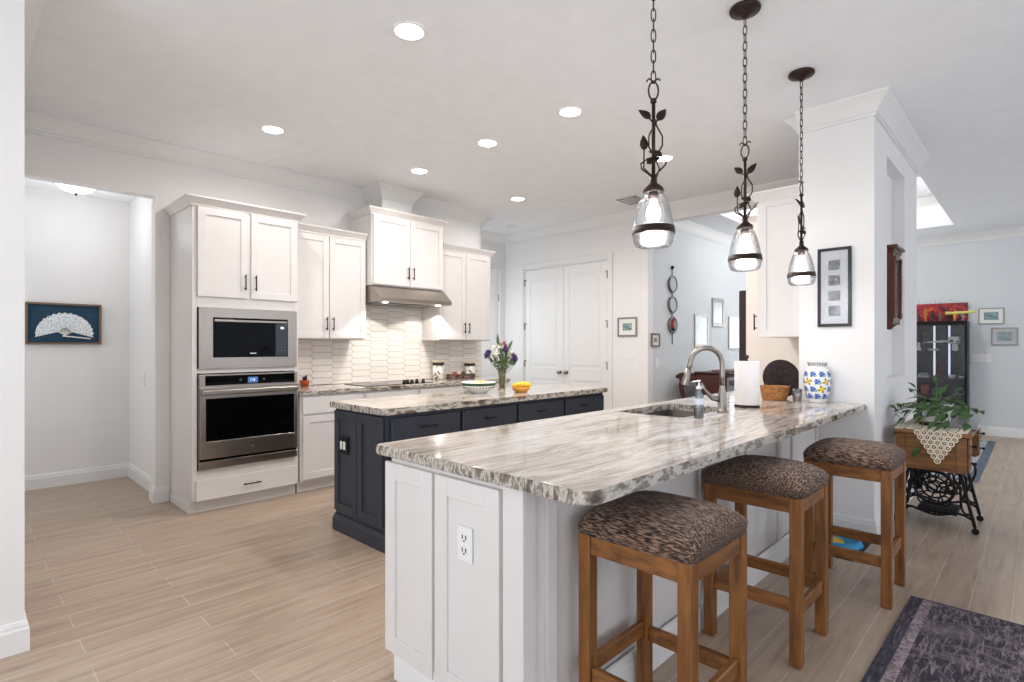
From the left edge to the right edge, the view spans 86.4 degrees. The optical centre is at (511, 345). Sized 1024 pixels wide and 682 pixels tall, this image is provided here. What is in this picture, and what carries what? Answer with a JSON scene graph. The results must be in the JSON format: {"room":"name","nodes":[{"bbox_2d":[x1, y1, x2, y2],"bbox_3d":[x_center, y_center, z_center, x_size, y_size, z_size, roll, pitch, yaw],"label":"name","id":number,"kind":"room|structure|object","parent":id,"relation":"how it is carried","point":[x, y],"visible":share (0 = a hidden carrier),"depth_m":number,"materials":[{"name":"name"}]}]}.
{"room":"kitchen","nodes":[
{"label":"kitchen","id":0,"kind":"room"},
{"bbox_2d":[0,0,24,625],"bbox_3d":[-4.040,-0.190,1.979,2.280,3.000,3.228,0,0,44],"label":"wall","id":1,"kind":"structure","parent":0,"point":[12,12],"depth_m":2.32,"materials":[{"name":"paint"}]},
{"bbox_2d":[25,187,128,475],"bbox_3d":[-4.624,-0.115,4.784,0.100,2.850,2.250,0,0,44],"label":"wall","id":2,"kind":"structure","parent":0,"point":[77,247],"depth_m":5.20,"materials":[{"name":"paint"}]},
{"bbox_2d":[25,302,101,343],"bbox_3d":[-4.203,-0.207,5.122,0.034,0.385,0.556,0,0,44],"label":"picture frame","id":3,"kind":"object","parent":2,"relation":"attached to","point":[45,323],"visible":1,"depth_m":5.11,"materials":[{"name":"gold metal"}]},
{"bbox_2d":[25,178,136,202],"bbox_3d":[-4.178,-1.490,4.353,1.180,0.100,2.250,0,0,44],"label":"ceiling","id":4,"kind":"structure","parent":0,"point":[30,183],"depth_m":5.11,"materials":[{"name":"paint"}]},
{"bbox_2d":[56,183,94,195],"bbox_3d":[-3.778,-1.370,4.724,0.308,0.138,0.310,0,0,44],"label":"ceiling lamp","id":5,"kind":"object","parent":4,"relation":"attached to","point":[73,189],"visible":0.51,"depth_m":4.67,"materials":[{"name":"white glass"}]},
{"bbox_2d":[129,197,151,476],"bbox_3d":[-3.406,-0.115,5.123,1.180,2.850,0.090,0,0,44],"label":"wall","id":6,"kind":"structure","parent":0,"point":[140,208],"depth_m":5.16,"materials":[{"name":"paint"}]},
{"bbox_2d":[25,132,480,488],"bbox_3d":[-2.304,-0.190,5.795,0.770,3.000,4.672,0,0,44],"label":"wall","id":7,"kind":"structure","parent":0,"point":[48,159],"depth_m":4.57,"materials":[{"name":"paint"}]},
{"bbox_2d":[0,463,169,658],"bbox_3d":[-4.086,1.244,2.769,3.476,0.132,4.300,0,0,44],"label":"baseboard","id":8,"kind":"structure","parent":7,"relation":"attached to","point":[160,494],"depth_m":4.98,"materials":[{"name":"paint"}]},
{"bbox_2d":[298,223,367,339],"bbox_3d":[-1.884,-0.605,5.404,0.374,1.080,0.818,0,0,44],"label":"upper cabinet","id":9,"kind":"object","parent":7,"relation":"attached to","point":[331,261],"visible":0.8,"depth_m":5.31,"materials":[{"name":"white paint"}]},
{"bbox_2d":[298,306,480,385],"bbox_3d":[-1.358,-0.019,6.211,0.012,0.831,2.738,0,0,44],"label":"backsplash","id":10,"kind":"structure","parent":7,"relation":"attached to","point":[393,349],"depth_m":6.12,"materials":[{"name":"tile"}]},
{"bbox_2d":[363,182,424,213],"bbox_3d":[-1.317,-1.490,5.961,0.420,0.400,0.580,0,0,44],"label":"trim","id":11,"kind":"structure","parent":7,"relation":"attached to","point":[379,194],"depth_m":5.83,"materials":[{"name":"paint"}]},
{"bbox_2d":[346,205,448,290],"bbox_3d":[-1.238,-1.020,6.000,0.474,0.790,1.025,0,0,44],"label":"upper cabinet","id":12,"kind":"object","parent":7,"relation":"attached to","point":[404,250],"visible":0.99,"depth_m":5.79,"materials":[{"name":"white paint"}]},
{"bbox_2d":[366,285,451,307],"bbox_3d":[-1.198,-0.531,5.961,0.570,0.178,0.921,0,0,44],"label":"range hood","id":13,"kind":"object","parent":12,"relation":"attached to","point":[376,295],"visible":0.99,"depth_m":5.76,"materials":[{"name":"metal"}]},
{"bbox_2d":[25,0,798,245],"bbox_3d":[-1.552,-1.623,3.588,4.680,0.134,9.000,0,0,44],"label":"trim","id":14,"kind":"structure","parent":7,"relation":"attached to","point":[38,123],"depth_m":5.00,"materials":[{"name":"paint"}]},
{"bbox_2d":[412,197,490,248],"bbox_3d":[-0.832,-1.390,6.570,0.270,0.600,1.350,0,0,44],"label":"trim","id":15,"kind":"structure","parent":7,"relation":"attached to","point":[463,227],"depth_m":6.64,"materials":[{"name":"paint"}]},
{"bbox_2d":[421,243,495,340],"bbox_3d":[-0.643,-0.627,6.688,0.374,1.125,0.879,0,0,44],"label":"upper cabinet","id":16,"kind":"object","parent":7,"relation":"attached to","point":[466,270],"visible":0.93,"depth_m":6.53,"materials":[{"name":"white paint"}]},
{"bbox_2d":[481,241,504,366],"bbox_3d":[-0.532,-0.190,8.096,0.120,3.000,1.100,0,0,44],"label":"wall","id":17,"kind":"structure","parent":0,"point":[498,258],"depth_m":8.35,"materials":[{"name":"paint"}]},
{"bbox_2d":[481,265,502,377],"bbox_3d":[-0.501,0.045,8.030,0.116,2.530,1.010,0,0,44],"label":"door","id":18,"kind":"structure","parent":17,"relation":"in","point":[487,369],"depth_m":8.29,"materials":[{"name":"paint"}]},
{"bbox_2d":[0,435,1023,681],"bbox_3d":[1.041,1.360,4.314,10.700,0.100,13.850,0,0,44],"label":"floor","id":19,"kind":"structure","parent":0,"point":[121,586],"depth_m":2.92,"materials":[{"name":"brown wood"}]},
{"bbox_2d":[164,193,305,513],"bbox_3d":[-2.375,0.072,4.703,0.644,2.475,0.940,0,0,44],"label":"tall cabinet","id":20,"kind":"object","parent":19,"relation":"on","point":[225,253],"visible":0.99,"depth_m":4.44,"materials":[{"name":"white paint"}]},
{"bbox_2d":[198,307,296,368],"bbox_3d":[-2.275,-0.062,4.620,0.327,0.480,0.776,0,0,44],"label":"microwave","id":21,"kind":"object","parent":20,"relation":"in","point":[227,338],"visible":1,"depth_m":4.49,"materials":[{"name":"metal"}]},
{"bbox_2d":[197,371,298,469],"bbox_3d":[-2.290,0.595,4.634,0.485,0.740,0.776,0,0,44],"label":"oven","id":22,"kind":"object","parent":20,"relation":"in","point":[243,417],"visible":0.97,"depth_m":4.46,"materials":[{"name":"metal"}]},
{"bbox_2d":[295,392,363,491],"bbox_3d":[-1.852,0.876,5.244,0.644,0.868,0.633,0,0,44],"label":"base cabinet","id":23,"kind":"object","parent":19,"relation":"on","point":[315,413],"visible":0.44,"depth_m":4.94,"materials":[{"name":"white paint"}]},
{"bbox_2d":[298,376,509,395],"bbox_3d":[-1.167,0.419,5.971,0.619,0.042,2.658,0,0,44],"label":"countertop","id":24,"kind":"structure","parent":23,"relation":"on","point":[329,388],"depth_m":5.49,"materials":[{"name":"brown stone"}]},
{"bbox_2d":[347,379,432,385],"bbox_3d":[-1.300,0.376,5.806,0.460,0.042,0.820,0,0,44],"label":"cooktop","id":25,"kind":"object","parent":24,"relation":"in","point":[407,381],"visible":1,"depth_m":5.72,"materials":[{"name":"black glass"}]},
{"bbox_2d":[432,360,443,379],"bbox_3d":[-0.880,0.282,6.513,0.144,0.229,0.144,0,0,44],"label":"canister","id":26,"kind":"object","parent":24,"relation":"on","point":[438,365],"visible":0.98,"depth_m":6.45,"materials":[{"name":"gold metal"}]},
{"bbox_2d":[446,373,474,379],"bbox_3d":[-0.620,0.367,6.623,0.140,0.060,0.340,0,0,44],"label":"box","id":27,"kind":"object","parent":24,"relation":"on","point":[471,375],"visible":0.9,"depth_m":6.54,"materials":[{"name":"brown"}]},
{"bbox_2d":[464,361,474,372],"bbox_3d":[-0.533,0.295,6.872,0.144,0.204,0.144,0,0,44],"label":"canister","id":28,"kind":"object","parent":24,"relation":"on","point":[469,366],"visible":0.76,"depth_m":6.82,"materials":[{"name":"clear glass"}]},
{"bbox_2d":[364,388,417,397],"bbox_3d":[-1.409,0.876,5.702,0.644,0.868,0.638,0,0,44],"label":"base cabinet","id":29,"kind":"object","parent":19,"relation":"on","point":[411,391],"visible":0.02,"depth_m":5.49,"materials":[{"name":"white paint"}]},
{"bbox_2d":[418,385,463,393],"bbox_3d":[-0.964,0.876,6.162,0.644,0.868,0.638,0,0,44],"label":"base cabinet","id":30,"kind":"object","parent":19,"relation":"on","point":[425,390],"visible":0.02,"depth_m":5.94,"materials":[{"name":"white paint"}]},
{"bbox_2d":[332,393,603,553],"bbox_3d":[-0.192,0.876,4.526,0.708,0.868,2.420,0,0,44],"label":"base cabinet","id":31,"kind":"object","parent":19,"relation":"on","point":[359,475],"visible":0.29,"depth_m":3.72,"materials":[{"name":"blue paint"}]},
{"bbox_2d":[339,436,347,454],"bbox_3d":[-1.172,0.690,3.783,0.115,0.120,0.010,0,0,44],"label":"power outlet","id":32,"kind":"object","parent":31,"relation":"attached to","point":[343,441],"visible":1,"depth_m":3.77,"materials":[{"name":"black plastic"}]},
{"bbox_2d":[330,384,606,415],"bbox_3d":[-0.198,0.417,4.549,0.710,0.042,2.475,0,0,44],"label":"countertop","id":33,"kind":"structure","parent":31,"relation":"on","point":[392,405],"depth_m":4.11,"materials":[{"name":"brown stone"}]},
{"bbox_2d":[461,381,495,392],"bbox_3d":[-0.283,0.348,4.613,0.294,0.094,0.293,0,0,44],"label":"serving bowl","id":34,"kind":"object","parent":33,"relation":"on","point":[471,387],"visible":0.98,"depth_m":4.51,"materials":[{"name":"white ceramic"}]},
{"bbox_2d":[497,368,506,389],"bbox_3d":[-0.089,0.295,4.885,0.086,0.200,0.086,0,0,44],"label":"flower vase","id":35,"kind":"object","parent":33,"relation":"on","point":[499,369],"visible":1,"depth_m":4.87,"materials":[{"name":"clear glass"}]},
{"bbox_2d":[483,334,517,387],"bbox_3d":[-0.102,0.131,4.880,0.310,0.490,0.158,0,0,-6],"label":"flower bouquet","id":36,"kind":"object","parent":35,"relation":"in","point":[500,348],"visible":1,"depth_m":4.87,"materials":[{"name":"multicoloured plant"}]},
{"bbox_2d":[385,410,818,681],"bbox_3d":[1.136,0.874,3.335,0.767,0.872,3.945,0,0,44],"label":"base cabinet","id":37,"kind":"object","parent":19,"relation":"on","point":[511,614],"visible":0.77,"depth_m":1.92,"materials":[{"name":"white paint"}]},
{"bbox_2d":[458,524,472,564],"bbox_3d":[-0.160,0.672,1.849,0.074,0.119,0.011,0,0,44],"label":"power outlet","id":38,"kind":"object","parent":37,"relation":"attached to","point":[465,534],"visible":1,"depth_m":1.84,"materials":[{"name":"white plastic"}]},
{"bbox_2d":[376,389,865,504],"bbox_3d":[1.211,0.417,3.256,1.094,0.042,3.970,0,0,44],"label":"countertop","id":39,"kind":"structure","parent":37,"relation":"on","point":[603,456],"depth_m":2.19,"materials":[{"name":"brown stone"}]},
{"bbox_2d":[645,410,704,417],"bbox_3d":[1.009,0.525,3.378,0.439,0.170,0.674,0,0,44],"label":"sink","id":40,"kind":"object","parent":39,"relation":"in","point":[667,413],"visible":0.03,"depth_m":3.69,"materials":[{"name":"metal"}]},
{"bbox_2d":[692,380,703,417],"bbox_3d":[1.028,0.291,2.998,0.050,0.209,0.065,0,0,44],"label":"soap bottle","id":41,"kind":"object","parent":39,"relation":"on","point":[698,413],"visible":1,"depth_m":2.98,"materials":[{"name":"clear plastic"}]},
{"bbox_2d":[681,345,727,412],"bbox_3d":[1.152,0.196,3.268,0.288,0.400,0.065,0,0,-2],"label":"kitchen faucet","id":42,"kind":"object","parent":39,"relation":"on","point":[721,398],"visible":1,"depth_m":3.25,"materials":[{"name":"silver metal"}]},
{"bbox_2d":[734,355,759,407],"bbox_3d":[1.528,0.227,3.544,0.156,0.338,0.156,0,0,44],"label":"paper towel holder","id":43,"kind":"object","parent":39,"relation":"on","point":[746,373],"visible":1,"depth_m":3.48,"materials":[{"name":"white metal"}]},
{"bbox_2d":[760,385,789,400],"bbox_3d":[1.934,0.344,4.014,0.207,0.102,0.196,0,0,44],"label":"basket","id":44,"kind":"object","parent":39,"relation":"on","point":[769,392],"depth_m":3.94,"materials":[{"name":"beige wicker"}]},
{"bbox_2d":[760,360,798,400],"bbox_3d":[1.992,0.249,4.080,0.217,0.292,0.372,0,0,44],"label":"woven basket","id":45,"kind":"object","parent":39,"relation":"on","point":[780,377],"visible":1,"depth_m":4.13,"materials":[{"name":"beige wicker"}]},
{"bbox_2d":[792,389,801,401],"bbox_3d":[2.025,0.350,3.871,0.066,0.090,0.066,0,0,44],"label":"drinking glass","id":46,"kind":"object","parent":39,"relation":"on","point":[796,393],"visible":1,"depth_m":3.85,"materials":[{"name":"clear glass"}]},
{"bbox_2d":[803,362,831,402],"bbox_3d":[2.154,0.255,3.846,0.174,0.280,0.174,0,0,44],"label":"ceramic vase","id":47,"kind":"object","parent":39,"relation":"on","point":[817,381],"visible":1,"depth_m":3.79,"materials":[{"name":"white ceramic"}]},
{"bbox_2d":[578,490,747,681],"bbox_3d":[0.507,0.915,1.826,0.424,0.790,0.438,0,0,44],"label":"bar stool","id":48,"kind":"object","parent":19,"relation":"on","point":[680,539],"visible":0.98,"depth_m":1.76,"materials":[{"name":"brown wood"}]},
{"bbox_2d":[578,490,747,564],"bbox_3d":[0.507,0.570,1.826,0.424,0.099,0.438,0,0,44],"label":"seat cushion","id":49,"kind":"object","parent":48,"relation":"on","point":[674,529],"depth_m":1.70,"materials":[{"name":"brown fabric"}]},
{"bbox_2d":[675,370,733,397],"bbox_3d":[2.841,0.818,7.352,0.736,0.985,1.320,0,0,44],"label":"console table","id":50,"kind":"object","parent":19,"relation":"on","point":[710,380],"visible":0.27,"depth_m":6.84,"materials":[{"name":"brown wood"}]},
{"bbox_2d":[739,290,745,360],"bbox_3d":[2.662,0.380,5.191,0.810,1.820,0.735,0,0,44],"label":"refrigerator","id":51,"kind":"object","parent":19,"relation":"on","point":[742,294],"visible":0.03,"depth_m":5.15,"materials":[{"name":"black metal"}]},
{"bbox_2d":[703,455,828,669],"bbox_3d":[1.157,0.915,2.484,0.438,0.790,0.424,0,0,44],"label":"bar stool","id":52,"kind":"object","parent":19,"relation":"on","point":[790,486],"visible":0.92,"depth_m":2.37,"materials":[{"name":"brown wood"}]},
{"bbox_2d":[703,455,828,498],"bbox_3d":[1.157,0.570,2.484,0.438,0.099,0.424,0,0,44],"label":"seat cushion","id":53,"kind":"object","parent":52,"relation":"on","point":[758,475],"depth_m":2.35,"materials":[{"name":"brown fabric"}]},
{"bbox_2d":[738,214,798,384],"bbox_3d":[2.680,0.055,5.138,0.740,2.510,0.868,0,0,44],"label":"refrigerator surround","id":54,"kind":"object","parent":19,"relation":"on","point":[765,350],"visible":0.08,"depth_m":5.01,"materials":[{"name":"white paint"}]},
{"bbox_2d":[833,541,870,560],"bbox_3d":[2.129,1.306,3.575,0.310,0.005,0.460,0,0,44],"label":"floor mat","id":55,"kind":"object","parent":19,"relation":"on","point":[865,544],"visible":0.07,"depth_m":3.54,"materials":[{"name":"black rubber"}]},
{"bbox_2d":[833,535,863,550],"bbox_3d":[2.157,1.284,3.590,0.270,0.038,0.270,0,0,44],"label":"pet bowl","id":56,"kind":"object","parent":55,"relation":"on","point":[848,543],"visible":0.41,"depth_m":3.49,"materials":[{"name":"blue plastic"}]},
{"bbox_2d":[803,438,906,609],"bbox_3d":[1.877,0.915,2.984,0.424,0.790,0.438,0,0,44],"label":"bar stool","id":57,"kind":"object","parent":19,"relation":"on","point":[876,461],"visible":0.98,"depth_m":2.87,"materials":[{"name":"brown wood"}]},
{"bbox_2d":[803,438,906,470],"bbox_3d":[1.877,0.570,2.984,0.424,0.099,0.438,0,0,44],"label":"seat cushion","id":58,"kind":"object","parent":57,"relation":"on","point":[846,453],"depth_m":2.85,"materials":[{"name":"brown fabric"}]},
{"bbox_2d":[799,116,916,519],"bbox_3d":[2.895,-0.190,4.483,0.470,3.000,1.770,0,0,44],"label":"wall pier","id":59,"kind":"object","parent":19,"relation":"on","point":[860,191],"visible":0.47,"depth_m":3.84,"materials":[{"name":"paint"}]},
{"bbox_2d":[747,184,798,337],"bbox_3d":[2.259,-0.635,4.443,0.380,1.130,0.772,0,0,44],"label":"upper cabinet","id":60,"kind":"object","parent":59,"relation":"attached to","point":[777,316],"visible":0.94,"depth_m":4.20,"materials":[{"name":"white paint"}]},
{"bbox_2d":[817,246,851,326],"bbox_3d":[2.271,-0.414,3.840,0.210,0.555,0.019,0,0,44],"label":"picture frame","id":61,"kind":"object","parent":59,"relation":"attached to","point":[834,265],"visible":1,"depth_m":3.84,"materials":[{"name":"black glass"}]},
{"bbox_2d":[828,259,839,269],"bbox_3d":[2.271,-0.571,3.840,0.074,0.070,0.002,0,0,44],"label":"photograph","id":62,"kind":"object","parent":61,"relation":"attached to","point":[833,264],"depth_m":3.84},
{"bbox_2d":[828,275,839,285],"bbox_3d":[2.271,-0.463,3.840,0.074,0.070,0.002,0,0,44],"label":"photograph","id":63,"kind":"object","parent":61,"relation":"attached to","point":[833,280],"depth_m":3.84},
{"bbox_2d":[828,290,839,300],"bbox_3d":[2.271,-0.355,3.840,0.074,0.070,0.002,0,0,44],"label":"photograph","id":64,"kind":"object","parent":61,"relation":"attached to","point":[833,295],"depth_m":3.84},
{"bbox_2d":[828,306,839,315],"bbox_3d":[2.271,-0.247,3.840,0.074,0.070,0.002,0,0,44],"label":"photograph","id":65,"kind":"object","parent":61,"relation":"attached to","point":[832,310],"depth_m":3.84},
{"bbox_2d":[833,485,918,534],"bbox_3d":[2.901,1.244,4.477,0.486,0.132,1.802,0,0,44],"label":"baseboard","id":66,"kind":"object","parent":59,"relation":"attached to","point":[862,524],"visible":0.22,"depth_m":3.75,"materials":[{"name":"paint"}]},
{"bbox_2d":[887,244,904,329],"bbox_3d":[2.928,-0.443,4.215,0.140,0.635,0.330,0,0,44],"label":"clock","id":67,"kind":"object","parent":59,"relation":"attached to","point":[894,251],"visible":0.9,"depth_m":4.11,"materials":[{"name":"brown wood"}]},
{"bbox_2d":[894,416,984,534],"bbox_3d":[3.131,0.927,4.018,0.503,0.764,0.970,0,0,44],"label":"table","id":68,"kind":"object","parent":19,"relation":"on","point":[958,461],"visible":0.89,"depth_m":3.83,"materials":[{"name":"brown wood"}]},
{"bbox_2d":[894,424,969,463],"bbox_3d":[2.901,0.674,3.768,0.400,0.218,0.337,0,0,44],"label":"doily","id":69,"kind":"object","parent":68,"relation":"on","point":[953,431],"visible":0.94,"depth_m":3.63,"materials":[{"name":"beige fabric"}]},
{"bbox_2d":[889,375,984,457],"bbox_3d":[2.993,0.493,3.852,0.521,0.565,0.583,0,0,44],"label":"potted plant","id":70,"kind":"object","parent":68,"relation":"on","point":[935,413],"visible":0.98,"depth_m":3.83,"materials":[{"name":"green plant"}]},
{"bbox_2d":[861,596,1023,681],"bbox_3d":[1.756,1.303,1.314,1.745,0.012,2.629,0,0,44],"label":"area rug","id":71,"kind":"object","parent":19,"relation":"on","point":[929,641],"visible":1,"depth_m":2.34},
{"bbox_2d":[917,320,969,417],"bbox_3d":[6.465,0.470,8.229,0.655,1.680,0.360,0,0,44],"label":"display cabinet","id":72,"kind":"object","parent":19,"relation":"on","point":[957,363],"visible":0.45,"depth_m":8.29,"materials":[{"name":"black wood"}]},
{"bbox_2d":[933,358,944,377],"bbox_3d":[6.439,0.330,8.213,0.136,0.300,0.140,0,0,44],"label":"tower","id":73,"kind":"object","parent":72,"relation":"on","point":[939,372],"visible":0.91,"depth_m":8.19,"materials":[{"name":"red paint"}]},
{"bbox_2d":[917,377,964,379],"bbox_3d":[6.479,0.486,8.243,0.605,0.012,0.298,0,0,44],"label":"shelf","id":74,"kind":"object","parent":72,"relation":"attached to","point":[918,378],"depth_m":8.28,"materials":[{"name":"clear glass"}]},
{"bbox_2d":[917,392,964,396],"bbox_3d":[6.479,0.736,8.243,0.605,0.012,0.298,0,0,44],"label":"shelf","id":75,"kind":"object","parent":72,"relation":"attached to","point":[945,394],"depth_m":8.26,"materials":[{"name":"clear glass"}]},
{"bbox_2d":[923,336,959,350],"bbox_3d":[6.452,-0.035,8.197,0.440,0.210,0.125,0,0,44],"label":"model ship","id":76,"kind":"object","parent":72,"relation":"on","point":[954,341],"visible":1,"depth_m":8.07},
{"bbox_2d":[917,300,967,321],"bbox_3d":[6.571,-0.538,8.342,0.630,0.335,0.020,0,0,44],"label":"painting","id":77,"kind":"object","parent":72,"relation":"on","point":[937,308],"visible":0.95,"depth_m":8.32,"materials":[{"name":"red paint"}]},
{"bbox_2d":[927,440,995,482],"bbox_3d":[4.812,1.304,7.004,1.980,0.010,3.080,0,0,44],"label":"area rug","id":78,"kind":"object","parent":19,"relation":"on","point":[981,460],"visible":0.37,"depth_m":6.18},
{"bbox_2d":[25,0,1023,237],"bbox_3d":[1.041,-1.940,4.314,10.700,0.500,13.850,0,0,44],"label":"ceiling","id":79,"kind":"structure","parent":0,"point":[356,103],"depth_m":3.52,"materials":[{"name":"paint"}]},
{"bbox_2d":[260,125,284,134],"bbox_3d":[-1.868,-1.686,4.254,0.184,0.007,0.184,0,0,44],"label":"recessed light","id":80,"kind":"object","parent":79,"relation":"in","point":[270,129],"visible":1,"depth_m":4.25,"materials":[{"name":"white plastic"}]},
{"bbox_2d":[392,21,426,41],"bbox_3d":[-0.551,-1.686,2.926,0.184,0.007,0.184,0,0,44],"label":"recessed light","id":81,"kind":"object","parent":79,"relation":"in","point":[409,31],"visible":1,"depth_m":2.92,"materials":[{"name":"white plastic"}]},
{"bbox_2d":[476,139,498,147],"bbox_3d":[-0.203,-1.686,4.537,0.184,0.007,0.184,0,0,44],"label":"recessed light","id":82,"kind":"object","parent":79,"relation":"in","point":[487,143],"visible":1,"depth_m":4.54,"materials":[{"name":"white plastic"}]},
{"bbox_2d":[558,106,582,117],"bbox_3d":[0.422,-1.686,3.932,0.184,0.007,0.184,0,0,44],"label":"recessed light","id":83,"kind":"object","parent":79,"relation":"in","point":[570,111],"visible":1,"depth_m":3.93,"materials":[{"name":"white plastic"}]},
{"bbox_2d":[617,196,647,204],"bbox_3d":[1.397,-1.686,6.314,0.250,0.008,0.300,0,0,44],"label":"ceiling vent","id":84,"kind":"object","parent":79,"relation":"in","point":[631,197],"visible":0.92,"depth_m":6.30,"materials":[{"name":"white metal"}]},
{"bbox_2d":[632,0,675,249],"bbox_3d":[0.539,-1.034,2.078,0.162,1.311,0.162,0,0,44],"label":"pendant light","id":85,"kind":"object","parent":79,"relation":"hanging from","point":[653,213],"visible":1,"depth_m":2.08,"materials":[{"name":"brown metal"}]},
{"bbox_2d":[728,0,762,271],"bbox_3d":[1.165,-1.034,2.725,0.162,1.311,0.162,0,0,-11],"label":"pendant light","id":86,"kind":"object","parent":79,"relation":"hanging from","point":[745,9],"visible":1,"depth_m":2.72,"materials":[{"name":"brown metal"}]},
{"bbox_2d":[784,117,798,135],"bbox_3d":[2.648,-1.623,4.638,0.100,0.134,1.650,0,0,44],"label":"trim","id":87,"kind":"structure","parent":79,"relation":"attached to","point":[792,123],"depth_m":4.04,"materials":[{"name":"paint"}]},
{"bbox_2d":[787,67,815,285],"bbox_3d":[1.791,-1.034,3.372,0.162,1.311,0.162,0,0,6],"label":"pendant light","id":88,"kind":"object","parent":79,"relation":"hanging from","point":[801,74],"visible":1,"depth_m":3.37,"materials":[{"name":"brown metal"}]},
{"bbox_2d":[795,86,929,174],"bbox_3d":[2.896,-1.623,4.412,0.570,0.134,1.870,0,0,44],"label":"trim","id":89,"kind":"structure","parent":79,"relation":"attached to","point":[882,103],"depth_m":3.85,"materials":[{"name":"paint"}]},
{"bbox_2d":[917,196,938,206],"bbox_3d":[4.359,-2.056,7.241,2.100,0.107,2.970,0,0,44],"label":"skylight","id":90,"kind":"structure","parent":79,"relation":"attached to","point":[926,201],"depth_m":7.75,"materials":[{"name":"paint"}]},
{"bbox_2d":[505,220,652,408],"bbox_3d":[0.783,-0.190,7.672,2.600,3.000,0.120,0,0,44],"label":"wall","id":91,"kind":"structure","parent":0,"point":[632,266],"depth_m":7.03,"materials":[{"name":"paint"}]},
{"bbox_2d":[520,252,612,409],"bbox_3d":[0.731,0.045,7.668,1.650,2.530,0.159,0,0,44],"label":"door","id":92,"kind":"structure","parent":91,"relation":"in","point":[568,308],"depth_m":7.60,"materials":[{"name":"paint"}]},
{"bbox_2d":[617,317,636,336],"bbox_3d":[1.462,-0.242,6.918,0.285,0.245,0.019,0,0,44],"label":"picture frame","id":93,"kind":"object","parent":91,"relation":"attached to","point":[626,326],"visible":1,"depth_m":6.92,"materials":[{"name":"silver metal"}]},
{"bbox_2d":[648,201,756,222],"bbox_3d":[2.246,-1.597,6.258,1.470,0.185,0.120,0,0,44],"label":"trim","id":94,"kind":"structure","parent":91,"relation":"attached to","point":[730,208],"depth_m":6.24,"materials":[{"name":"paint"}]},
{"bbox_2d":[653,229,745,402],"bbox_3d":[3.316,-0.190,8.493,0.100,3.000,4.580,0,0,44],"label":"wall","id":95,"kind":"structure","parent":0,"point":[702,272],"depth_m":7.53,"materials":[{"name":"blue paint"}]},
{"bbox_2d":[651,333,659,346],"bbox_3d":[1.802,-0.075,6.840,0.019,0.170,0.200,0,0,44],"label":"picture frame","id":96,"kind":"object","parent":95,"relation":"attached to","point":[655,337],"visible":1,"depth_m":6.84,"materials":[{"name":"gold metal"}]},
{"bbox_2d":[668,266,677,343],"bbox_3d":[2.104,-0.537,7.146,0.043,1.034,0.226,0,0,44],"label":"mirror","id":97,"kind":"object","parent":95,"relation":"attached to","point":[672,283],"visible":1,"depth_m":7.13,"materials":[{"name":"metal"}]},
{"bbox_2d":[694,314,707,346],"bbox_3d":[2.699,-0.220,7.768,0.019,0.460,0.420,0,0,44],"label":"picture frame","id":98,"kind":"object","parent":95,"relation":"attached to","point":[700,320],"visible":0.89,"depth_m":7.74,"materials":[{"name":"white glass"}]},
{"bbox_2d":[712,298,723,326],"bbox_3d":[3.088,-0.500,8.170,0.019,0.420,0.400,0,0,44],"label":"picture frame","id":99,"kind":"object","parent":95,"relation":"attached to","point":[717,304],"visible":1,"depth_m":8.15,"materials":[{"name":"silver metal"}]},
{"bbox_2d":[728,316,738,348],"bbox_3d":[3.540,-0.210,8.637,0.019,0.500,0.500,0,0,44],"label":"picture frame","id":100,"kind":"object","parent":95,"relation":"attached to","point":[733,322],"visible":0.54,"depth_m":8.58,"materials":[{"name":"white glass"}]},
{"bbox_2d":[917,236,1023,428],"bbox_3d":[7.270,-0.190,7.785,6.570,3.000,0.100,0,0,44],"label":"wall","id":101,"kind":"structure","parent":0,"point":[984,273],"depth_m":7.98,"materials":[{"name":"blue paint"}]},
{"bbox_2d":[673,220,1023,248],"bbox_3d":[5.642,-1.623,6.173,6.470,0.134,4.480,0,0,44],"label":"trim","id":102,"kind":"structure","parent":101,"relation":"attached to","point":[688,226],"depth_m":7.99,"materials":[{"name":"paint"}]},
{"bbox_2d":[972,354,990,361],"bbox_3d":[6.926,0.177,8.041,0.201,0.106,0.009,0,0,44],"label":"light switch","id":103,"kind":"object","parent":101,"relation":"attached to","point":[975,357],"visible":1,"depth_m":8.04,"materials":[{"name":"white plastic"}]},
{"bbox_2d":[978,308,1003,323],"bbox_3d":[7.000,-0.438,7.962,0.285,0.235,0.019,0,0,44],"label":"picture frame","id":104,"kind":"object","parent":101,"relation":"attached to","point":[985,315],"visible":1,"depth_m":7.96,"materials":[{"name":"silver metal"}]},
{"bbox_2d":[984,312,998,319],"bbox_3d":[7.000,-0.438,7.962,0.161,0.111,0.002,0,0,44],"label":"print","id":105,"kind":"object","parent":104,"relation":"attached to","point":[987,315],"depth_m":7.96},
{"bbox_2d":[981,426,1023,438],"bbox_3d":[5.412,1.244,6.302,6.980,0.132,4.616,0,0,44],"label":"baseboard","id":106,"kind":"structure","parent":101,"relation":"attached to","point":[991,431],"depth_m":7.87,"materials":[{"name":"paint"}]},
{"bbox_2d":[991,327,1017,344],"bbox_3d":[7.104,-0.138,7.861,0.285,0.255,0.019,0,0,44],"label":"picture frame","id":107,"kind":"object","parent":101,"relation":"attached to","point":[999,336],"visible":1,"depth_m":7.86,"materials":[{"name":"silver metal"}]},
{"bbox_2d":[997,332,1011,340],"bbox_3d":[7.104,-0.138,7.861,0.161,0.131,0.002,0,0,44],"label":"print","id":108,"kind":"object","parent":107,"relation":"attached to","point":[1001,336],"depth_m":7.86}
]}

